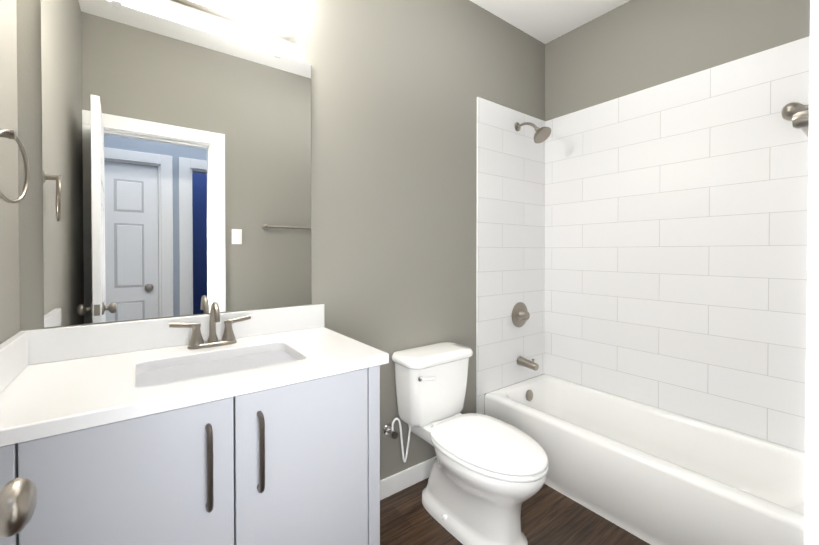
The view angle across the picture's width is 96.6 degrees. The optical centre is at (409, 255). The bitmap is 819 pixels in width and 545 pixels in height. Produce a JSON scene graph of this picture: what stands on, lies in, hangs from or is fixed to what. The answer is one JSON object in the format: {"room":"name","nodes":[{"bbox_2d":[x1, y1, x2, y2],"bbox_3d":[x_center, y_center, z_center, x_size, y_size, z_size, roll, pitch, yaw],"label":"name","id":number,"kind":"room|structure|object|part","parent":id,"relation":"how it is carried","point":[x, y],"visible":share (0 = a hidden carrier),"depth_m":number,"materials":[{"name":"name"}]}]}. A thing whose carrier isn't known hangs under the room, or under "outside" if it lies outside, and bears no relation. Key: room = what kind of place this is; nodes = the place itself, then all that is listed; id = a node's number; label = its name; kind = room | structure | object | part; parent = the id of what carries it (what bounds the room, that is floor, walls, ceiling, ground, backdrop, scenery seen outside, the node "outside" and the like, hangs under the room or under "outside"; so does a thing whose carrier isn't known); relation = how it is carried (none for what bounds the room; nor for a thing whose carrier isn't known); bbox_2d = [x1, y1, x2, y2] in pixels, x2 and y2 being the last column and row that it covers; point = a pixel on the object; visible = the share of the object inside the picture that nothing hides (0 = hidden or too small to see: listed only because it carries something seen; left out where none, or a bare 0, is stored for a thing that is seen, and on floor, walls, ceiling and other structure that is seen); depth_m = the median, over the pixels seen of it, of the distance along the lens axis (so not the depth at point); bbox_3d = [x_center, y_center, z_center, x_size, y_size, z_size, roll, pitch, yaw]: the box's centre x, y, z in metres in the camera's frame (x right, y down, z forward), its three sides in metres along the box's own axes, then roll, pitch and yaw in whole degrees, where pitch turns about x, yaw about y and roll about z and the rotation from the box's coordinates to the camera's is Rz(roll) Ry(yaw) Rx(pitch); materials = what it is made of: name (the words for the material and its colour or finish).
{"room":"bathroom","nodes":[
{"label":"bathroom","id":0,"kind":"room"},
{"bbox_2d":[0,0,19,343],"bbox_3d":[-0.713,-0.136,0.379,0.120,2.740,1.640,0,1,-36],"label":"wall","id":1,"kind":"structure","parent":0,"point":[9,280],"depth_m":1.00,"materials":[{"name":"grey paint"}]},
{"bbox_2d":[0,129,29,203],"bbox_3d":[-0.940,-0.215,0.839,0.067,0.186,0.166,0,1,-36],"label":"towel ring","id":2,"kind":"object","parent":1,"relation":"attached to","point":[8,134],"visible":1,"depth_m":0.88,"materials":[{"name":"silver metal"}]},
{"bbox_2d":[16,0,544,479],"bbox_3d":[-0.121,-0.151,1.910,2.890,2.740,0.120,0,1,-36],"label":"wall","id":3,"kind":"structure","parent":0,"point":[400,88],"depth_m":1.85,"materials":[{"name":"grey paint"}]},
{"bbox_2d":[20,304,323,364],"bbox_3d":[-0.764,0.269,1.352,0.946,0.102,0.019,0,1,-36],"label":"backsplash","id":4,"kind":"structure","parent":3,"relation":"attached to","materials":[{"name":"white stone"}]},
{"bbox_2d":[41,0,311,326],"bbox_3d":[-0.770,-0.308,1.351,0.840,1.046,0.005,0,1,-36],"label":"mirror","id":5,"kind":"object","parent":3,"relation":"attached to","point":[176,162],"visible":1,"depth_m":1.28,"materials":[{"name":"clear glass"}]},
{"bbox_2d":[175,0,297,39],"bbox_3d":[-0.722,-0.965,1.308,0.620,0.110,0.128,0,1,-36],"label":"vanity light","id":6,"kind":"object","parent":3,"relation":"attached to","point":[277,17],"visible":1,"depth_m":1.40,"materials":[{"name":"white glass"}]},
{"bbox_3d":[-0.713,-0.965,1.297,0.580,0.096,0.096,0,1,-36],"label":"lamp shade","id":7,"kind":"part","parent":6,"relation":"part of","materials":[{"name":"white glass"}]},
{"bbox_2d":[380,456,436,499],"bbox_3d":[0.014,1.171,1.941,0.989,0.095,0.012,0,1,-36],"label":"baseboard","id":8,"kind":"structure","parent":3,"relation":"attached to","point":[401,480],"depth_m":1.91,"materials":[{"name":"white wood"}]},
{"bbox_2d":[476,394,484,413],"bbox_3d":[0.438,1.037,2.254,0.064,0.357,0.010,0,1,-36],"label":"tile","id":9,"kind":"structure","parent":3,"relation":"attached to","point":[480,403],"depth_m":2.25,"materials":[{"name":"white tile"}]},
{"bbox_2d":[476,97,544,395],"bbox_3d":[0.694,-0.055,2.432,0.700,1.823,0.010,0,1,-36],"label":"tile","id":10,"kind":"structure","parent":3,"relation":"attached to","point":[510,248],"depth_m":2.39,"materials":[{"name":"white tile"}]},
{"bbox_2d":[512,302,529,326],"bbox_3d":[0.758,0.398,2.430,0.191,0.170,0.075,0,1,-36],"label":"shower valve","id":11,"kind":"object","parent":10,"relation":"attached to","point":[520,315],"visible":1,"depth_m":2.43,"materials":[{"name":"silver metal"}]},
{"bbox_2d":[517,356,538,370],"bbox_3d":[0.785,0.709,2.416,0.062,0.072,0.140,0,1,-36],"label":"tub spout","id":12,"kind":"object","parent":10,"relation":"attached to","point":[527,363],"visible":0.98,"depth_m":2.40,"materials":[{"name":"silver metal"}]},
{"bbox_2d":[515,122,550,142],"bbox_3d":[0.791,-0.803,2.341,0.120,0.175,0.238,0,1,-36],"label":"shower head","id":13,"kind":"object","parent":10,"relation":"attached to","point":[541,134],"visible":1,"depth_m":2.29},
{"bbox_3d":[0.768,-0.837,2.372,0.017,0.074,0.152,0,1,-36],"label":"arm","id":14,"kind":"part","parent":13,"relation":"part of"},
{"bbox_2d":[380,478,649,544],"bbox_3d":[0.344,1.258,0.578,3.740,0.050,2.840,0,1,-36],"label":"floor","id":15,"kind":"structure","parent":0,"point":[550,516],"depth_m":1.66,"materials":[{"name":"brown wood"}]},
{"bbox_2d":[0,302,388,544],"bbox_3d":[-0.601,0.695,1.135,0.946,1.064,0.570,0,1,-36],"label":"bathroom vanity","id":16,"kind":"object","parent":15,"relation":"on","point":[215,426],"visible":1,"depth_m":0.97,"materials":[{"name":"grey"}]},
{"bbox_3d":[-0.610,0.743,0.831,0.384,0.763,0.018,0,1,-36],"label":"door","id":17,"kind":"part","parent":16,"relation":"part of","materials":[{"name":"grey wood"}]},
{"bbox_2d":[0,327,388,446],"bbox_3d":[-0.609,0.339,1.142,0.946,0.032,0.542,0,1,-36],"label":"countertop","id":18,"kind":"structure","parent":16,"relation":"on","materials":[{"name":"white stone"}]},
{"bbox_2d":[169,302,250,349],"bbox_3d":[-0.681,0.241,1.274,0.260,0.160,0.134,0,1,-36],"label":"faucet","id":19,"kind":"object","parent":18,"relation":"on","point":[228,341],"depth_m":1.29,"materials":[{"name":"silver metal"}]},
{"bbox_3d":[-0.486,0.520,0.887,0.013,0.214,0.038,0,1,-36],"label":"pull handle","id":20,"kind":"part","parent":16,"relation":"part of","materials":[{"name":"silver metal"}]},
{"bbox_3d":[-0.390,0.519,0.958,0.013,0.214,0.038,0,1,-36],"label":"pull handle","id":21,"kind":"part","parent":16,"relation":"part of","materials":[{"name":"silver metal"}]},
{"bbox_3d":[-0.296,0.741,1.064,0.390,0.763,0.018,0,1,-36],"label":"door","id":22,"kind":"part","parent":16,"relation":"part of","materials":[{"name":"grey wood"}]},
{"bbox_2d":[383,342,547,544],"bbox_3d":[0.266,0.854,1.663,0.441,0.735,0.752,0,1,-36],"label":"toilet","id":23,"kind":"object","parent":15,"relation":"on","point":[487,477],"visible":1,"depth_m":1.59,"materials":[{"name":"white ceramic"}]},
{"bbox_3d":[0.089,0.581,1.718,0.078,0.025,0.017,0,1,-36],"label":"flush lever","id":24,"kind":"part","parent":23,"relation":"part of","materials":[{"name":"silver metal"}]},
{"bbox_3d":[0.119,0.676,1.882,0.388,0.293,0.200,0,1,-36],"label":"tank","id":25,"kind":"part","parent":23,"relation":"part of","materials":[{"name":"white ceramic"}]},
{"bbox_3d":[0.122,0.506,1.877,0.416,0.044,0.221,0,1,-36],"label":"tank lid","id":26,"kind":"part","parent":23,"relation":"part of","materials":[{"name":"white ceramic"}]},
{"bbox_3d":[0.345,0.799,1.577,0.380,0.029,0.518,0,1,-36],"label":"seat lid","id":27,"kind":"part","parent":23,"relation":"part of","materials":[{"name":"white plastic"}]},
{"bbox_3d":[0.345,0.827,1.577,0.382,0.019,0.520,0,1,-36],"label":"seat","id":28,"kind":"part","parent":23,"relation":"part of","materials":[{"name":"white plastic"}]},
{"bbox_2d":[485,374,804,544],"bbox_3d":[1.175,1.042,1.853,0.644,0.355,1.508,0,1,-36],"label":"bathtub","id":29,"kind":"object","parent":15,"relation":"on","point":[651,475],"visible":0.92,"depth_m":1.71,"materials":[{"name":"white ceramic"}]},
{"bbox_2d":[470,0,629,43],"bbox_3d":[0.344,-1.532,0.549,3.740,0.050,2.840,0,1,-36],"label":"ceiling","id":30,"kind":"structure","parent":0,"point":[545,21],"depth_m":2.29,"materials":[{"name":"white paint"}]},
{"bbox_2d":[545,0,809,120],"bbox_3d":[1.515,-0.152,2.024,0.120,2.740,1.640,0,1,-36],"label":"wall","id":31,"kind":"structure","parent":0,"point":[630,47],"depth_m":2.08,"materials":[{"name":"grey paint"}]},
{"bbox_2d":[544,36,809,451],"bbox_3d":[1.427,-0.051,2.035,0.010,1.823,1.520,0,1,-36],"label":"wall tile","id":32,"kind":"structure","parent":31,"relation":"attached to","point":[676,226],"depth_m":1.94,"materials":[{"name":"white tile"}]},
{"bbox_3d":[1.146,-0.140,0.807,1.920,2.740,0.120,0,1,-36],"label":"wall","id":33,"kind":"structure","parent":0,"visible":0},
{"bbox_2d":[792,110,808,137],"bbox_3d":[0.860,-0.209,0.714,0.662,0.052,0.077,0,1,-36],"label":"towel bar","id":34,"kind":"object","parent":33,"relation":"attached to","point":[800,120],"visible":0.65,"depth_m":0.55,"materials":[{"name":"silver metal"}]},
{"bbox_2d":[804,0,818,544],"bbox_3d":[0.358,0.172,0.314,0.090,2.126,0.015,0,1,-36],"label":"door frame","id":35,"kind":"structure","parent":33,"relation":"attached to","point":[811,524],"depth_m":0.29,"materials":[{"name":"white wood"}]},
{"bbox_3d":[-0.169,0.225,-0.160,0.020,2.030,0.122,0,1,-36],"label":"door jamb hinge","id":36,"kind":"object","parent":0,"visible":0},
{"bbox_3d":[-0.384,0.220,0.154,0.100,2.018,0.645,0,1,-34],"label":"door","id":37,"kind":"structure","parent":36,"relation":"attached to","visible":0},
{"bbox_2d":[0,477,36,537],"bbox_3d":[-0.467,0.289,0.413,0.061,0.066,0.066,0,1,-34],"label":"door knob","id":38,"kind":"object","parent":37,"relation":"attached to","point":[18,499],"visible":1,"depth_m":0.41,"materials":[{"name":"silver metal"}]},
{"bbox_3d":[1.590,-0.043,1.217,0.700,1.823,0.010,0,1,-36],"label":"wall tile","id":39,"kind":"structure","parent":0,"visible":0},
{"bbox_2d":[781,102,808,120],"bbox_3d":[1.748,-0.633,1.512,0.087,0.078,0.288,0,1,-36],"label":"curtain rod","id":40,"kind":"object","parent":39,"relation":"attached to","point":[789,110],"visible":0.79,"depth_m":1.58,"materials":[{"name":"silver metal"}]}
]}

